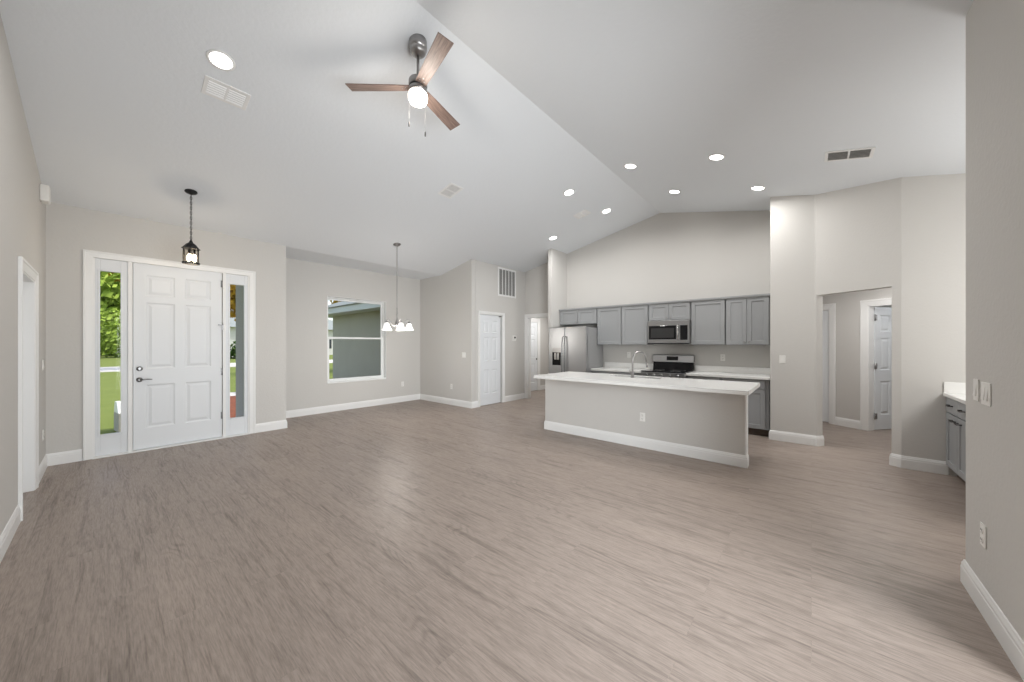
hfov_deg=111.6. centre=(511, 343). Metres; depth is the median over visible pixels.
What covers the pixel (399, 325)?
chandelier
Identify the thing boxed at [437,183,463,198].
ceiling vent
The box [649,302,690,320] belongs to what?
upper cabinet
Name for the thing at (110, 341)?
round shrub
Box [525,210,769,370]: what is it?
wall
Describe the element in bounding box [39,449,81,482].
baseboard
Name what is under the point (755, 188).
recessed light
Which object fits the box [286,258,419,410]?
wall
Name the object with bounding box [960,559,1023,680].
baseboard
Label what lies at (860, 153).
ceiling vent
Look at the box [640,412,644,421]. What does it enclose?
wall outlet
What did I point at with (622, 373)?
base cabinet
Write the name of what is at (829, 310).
door
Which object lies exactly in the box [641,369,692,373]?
cooktop
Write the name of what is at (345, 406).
baseboard
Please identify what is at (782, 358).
light switch
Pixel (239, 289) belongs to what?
wall
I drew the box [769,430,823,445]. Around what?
baseboard
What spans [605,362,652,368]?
backsplash
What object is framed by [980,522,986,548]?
wall outlet
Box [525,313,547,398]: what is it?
door frame
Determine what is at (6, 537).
baseboard
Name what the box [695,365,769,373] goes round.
backsplash
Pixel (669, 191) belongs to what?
recessed light
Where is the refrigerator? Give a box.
[549,326,602,373]
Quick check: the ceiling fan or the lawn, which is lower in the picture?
the lawn
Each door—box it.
[18,256,38,520]
[83,249,255,460]
[478,311,504,406]
[531,318,539,390]
[823,303,835,424]
[860,298,891,430]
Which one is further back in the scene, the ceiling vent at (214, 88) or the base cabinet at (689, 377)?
the base cabinet at (689, 377)
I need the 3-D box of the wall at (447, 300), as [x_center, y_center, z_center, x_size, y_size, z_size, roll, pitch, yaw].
[-1.551,-0.361,8.179,1.897,3.500,0.120,0,0,41]
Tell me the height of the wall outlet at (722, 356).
0.116 m
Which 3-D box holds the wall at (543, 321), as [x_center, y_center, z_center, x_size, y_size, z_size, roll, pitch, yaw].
[1.861,0.139,9.986,2.440,2.500,3.470,0,0,41]
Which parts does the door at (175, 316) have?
lever handle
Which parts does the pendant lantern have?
chain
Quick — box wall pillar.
[770,195,822,435]
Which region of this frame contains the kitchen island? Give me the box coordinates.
[544,379,748,467]
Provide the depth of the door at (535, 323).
10.34 m
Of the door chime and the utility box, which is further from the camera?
the utility box
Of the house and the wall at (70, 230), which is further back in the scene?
the house
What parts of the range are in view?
knob panel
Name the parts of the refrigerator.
dispenser frame, control panel, freezer door, handle, handle, fridge door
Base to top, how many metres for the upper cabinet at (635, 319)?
0.762 m
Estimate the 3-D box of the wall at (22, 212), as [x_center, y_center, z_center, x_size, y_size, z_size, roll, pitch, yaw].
[-2.574,-0.636,1.522,7.487,4.050,0.140,0,0,41]
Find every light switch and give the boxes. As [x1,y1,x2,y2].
[779,355,785,363]
[973,379,978,400]
[981,382,990,406]
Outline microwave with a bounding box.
[648,320,690,343]
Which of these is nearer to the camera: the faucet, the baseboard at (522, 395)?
the faucet
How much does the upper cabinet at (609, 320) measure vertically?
0.762 m
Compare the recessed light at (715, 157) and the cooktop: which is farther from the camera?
the cooktop
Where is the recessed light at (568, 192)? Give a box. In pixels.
[563,189,574,195]
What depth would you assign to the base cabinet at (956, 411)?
3.43 m
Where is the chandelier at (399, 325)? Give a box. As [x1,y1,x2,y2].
[382,243,413,330]
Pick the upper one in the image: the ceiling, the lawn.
the ceiling
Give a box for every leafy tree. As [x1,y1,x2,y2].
[100,271,120,354]
[230,285,235,320]
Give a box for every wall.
[0,14,45,534]
[46,202,285,459]
[236,285,243,416]
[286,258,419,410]
[420,259,475,401]
[476,260,524,400]
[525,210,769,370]
[533,318,547,384]
[548,248,566,373]
[816,177,901,454]
[823,288,891,420]
[901,173,965,475]
[966,0,1023,640]
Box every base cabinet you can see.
[592,370,615,373]
[616,372,640,375]
[687,376,721,379]
[722,378,769,436]
[945,397,965,483]
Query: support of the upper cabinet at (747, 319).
attached to the wall at (661, 257)
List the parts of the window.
sash, sash, sill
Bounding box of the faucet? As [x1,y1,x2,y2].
[629,351,647,377]
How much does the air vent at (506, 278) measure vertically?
0.680 m
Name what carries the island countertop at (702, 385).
on the kitchen island
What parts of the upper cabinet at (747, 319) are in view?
door, door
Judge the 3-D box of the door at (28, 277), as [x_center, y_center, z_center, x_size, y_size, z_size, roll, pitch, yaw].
[-4.266,0.351,2.992,0.990,2.075,0.162,0,0,41]
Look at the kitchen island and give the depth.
4.54 m
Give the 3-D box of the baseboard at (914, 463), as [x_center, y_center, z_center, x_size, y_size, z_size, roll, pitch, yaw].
[4.476,1.320,3.843,0.149,0.138,0.409,0,0,-25]
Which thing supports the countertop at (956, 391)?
on the base cabinet at (956, 411)
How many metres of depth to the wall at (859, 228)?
4.21 m
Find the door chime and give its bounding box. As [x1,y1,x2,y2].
[39,184,50,203]
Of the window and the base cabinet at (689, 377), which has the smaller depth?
the base cabinet at (689, 377)
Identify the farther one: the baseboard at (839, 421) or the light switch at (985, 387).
the baseboard at (839, 421)
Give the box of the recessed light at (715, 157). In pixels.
[708,154,724,160]
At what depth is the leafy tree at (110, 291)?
45.01 m
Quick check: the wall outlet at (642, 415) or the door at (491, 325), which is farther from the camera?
the door at (491, 325)
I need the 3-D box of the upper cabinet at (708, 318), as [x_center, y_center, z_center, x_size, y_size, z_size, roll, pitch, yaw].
[3.428,-0.364,6.040,0.517,0.762,0.331,0,0,41]
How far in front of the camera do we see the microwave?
6.26 m
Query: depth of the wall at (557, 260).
7.77 m
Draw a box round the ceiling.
[0,0,972,279]
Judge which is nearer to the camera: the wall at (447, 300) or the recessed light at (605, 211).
the recessed light at (605, 211)
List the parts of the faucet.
spout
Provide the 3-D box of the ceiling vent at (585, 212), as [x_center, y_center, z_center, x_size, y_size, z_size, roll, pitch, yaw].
[1.264,-2.339,6.285,0.255,0.060,0.220,0,0,41]
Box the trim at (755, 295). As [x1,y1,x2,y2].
[559,293,769,311]
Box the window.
[327,296,385,383]
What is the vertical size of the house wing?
4.200 m
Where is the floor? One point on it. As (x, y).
(419, 540)
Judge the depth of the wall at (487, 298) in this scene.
8.43 m
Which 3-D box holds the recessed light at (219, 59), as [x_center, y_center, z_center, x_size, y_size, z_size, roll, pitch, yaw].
[-2.313,-2.253,2.768,0.183,0.043,0.179,0,0,-44]
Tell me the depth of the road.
21.68 m
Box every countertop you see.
[534,371,759,394]
[591,362,652,372]
[686,365,769,379]
[943,382,965,404]
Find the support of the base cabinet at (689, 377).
on the floor
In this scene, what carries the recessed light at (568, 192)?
in the ceiling
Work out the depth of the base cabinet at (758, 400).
5.24 m
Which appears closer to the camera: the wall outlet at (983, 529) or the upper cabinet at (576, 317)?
the wall outlet at (983, 529)
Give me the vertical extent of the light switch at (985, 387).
0.116 m
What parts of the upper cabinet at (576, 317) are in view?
door, door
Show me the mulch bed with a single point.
(232, 398)
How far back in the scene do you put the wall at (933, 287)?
3.77 m
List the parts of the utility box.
lid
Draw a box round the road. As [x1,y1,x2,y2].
[100,360,332,371]
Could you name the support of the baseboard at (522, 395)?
attached to the wall at (487, 298)
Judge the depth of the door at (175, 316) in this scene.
4.70 m
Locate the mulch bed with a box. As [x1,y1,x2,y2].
[230,396,235,417]
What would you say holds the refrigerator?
on the floor
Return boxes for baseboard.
[0,505,20,562]
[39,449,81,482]
[256,420,286,432]
[286,394,477,417]
[505,393,524,401]
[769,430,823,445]
[835,417,859,428]
[889,453,948,474]
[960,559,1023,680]
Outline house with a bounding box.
[230,317,332,356]
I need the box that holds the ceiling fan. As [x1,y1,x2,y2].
[345,32,459,136]
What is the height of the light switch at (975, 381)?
0.116 m
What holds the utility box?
on the lawn
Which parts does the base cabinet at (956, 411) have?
drawer, door, drawer, door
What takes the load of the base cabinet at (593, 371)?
on the floor
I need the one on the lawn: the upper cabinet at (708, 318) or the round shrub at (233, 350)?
the round shrub at (233, 350)
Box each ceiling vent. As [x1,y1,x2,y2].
[201,75,250,109]
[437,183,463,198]
[573,209,590,218]
[824,147,875,161]
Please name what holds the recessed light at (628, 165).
in the ceiling
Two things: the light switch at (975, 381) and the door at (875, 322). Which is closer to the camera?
the light switch at (975, 381)
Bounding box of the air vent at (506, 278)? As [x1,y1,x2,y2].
[498,267,515,297]
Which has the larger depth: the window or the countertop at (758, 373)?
the window
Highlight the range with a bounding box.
[641,354,694,377]
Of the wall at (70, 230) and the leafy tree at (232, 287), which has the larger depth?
the leafy tree at (232, 287)
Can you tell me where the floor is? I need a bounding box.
[0,389,1023,681]
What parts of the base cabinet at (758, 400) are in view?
drawer, door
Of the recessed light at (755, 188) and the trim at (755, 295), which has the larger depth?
the trim at (755, 295)
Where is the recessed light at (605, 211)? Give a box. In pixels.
[601,208,611,213]
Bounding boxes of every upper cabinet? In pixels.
[560,309,596,325]
[597,307,621,344]
[622,305,653,344]
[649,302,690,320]
[691,300,725,344]
[726,297,769,344]
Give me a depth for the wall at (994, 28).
1.68 m
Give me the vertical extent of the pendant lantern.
0.882 m
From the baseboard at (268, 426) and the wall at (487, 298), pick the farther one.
the wall at (487, 298)
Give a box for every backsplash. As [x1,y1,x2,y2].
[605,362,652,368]
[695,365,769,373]
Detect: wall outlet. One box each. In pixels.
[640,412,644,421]
[720,354,724,360]
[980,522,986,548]
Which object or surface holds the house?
on the lawn
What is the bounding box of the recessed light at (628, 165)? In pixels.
[624,163,636,168]
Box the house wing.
[328,301,379,378]
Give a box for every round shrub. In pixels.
[100,305,120,357]
[230,341,235,358]
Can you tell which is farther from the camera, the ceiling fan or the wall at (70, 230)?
the wall at (70, 230)
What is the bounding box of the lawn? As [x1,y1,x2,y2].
[100,355,332,433]
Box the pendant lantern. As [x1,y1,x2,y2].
[181,189,200,264]
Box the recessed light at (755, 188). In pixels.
[750,186,765,190]
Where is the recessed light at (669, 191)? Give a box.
[668,190,680,193]
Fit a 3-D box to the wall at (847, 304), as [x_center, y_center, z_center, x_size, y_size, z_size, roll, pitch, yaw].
[5.770,0.139,5.520,0.120,2.500,3.800,0,0,-16]
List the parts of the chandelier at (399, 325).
lamp shade, chain, lamp shade, lamp shade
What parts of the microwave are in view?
control panel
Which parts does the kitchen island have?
baseboard, corner trim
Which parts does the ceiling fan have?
blade, globe, blade, blade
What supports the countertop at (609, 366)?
on the base cabinet at (622, 373)
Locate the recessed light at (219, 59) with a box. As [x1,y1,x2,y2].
[206,49,235,70]
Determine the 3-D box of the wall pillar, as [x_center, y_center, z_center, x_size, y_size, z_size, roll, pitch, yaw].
[4.198,-0.486,5.144,0.572,3.750,0.685,0,0,41]
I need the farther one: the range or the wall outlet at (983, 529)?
the range
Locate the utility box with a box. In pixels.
[114,401,120,431]
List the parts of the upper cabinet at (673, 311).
door, door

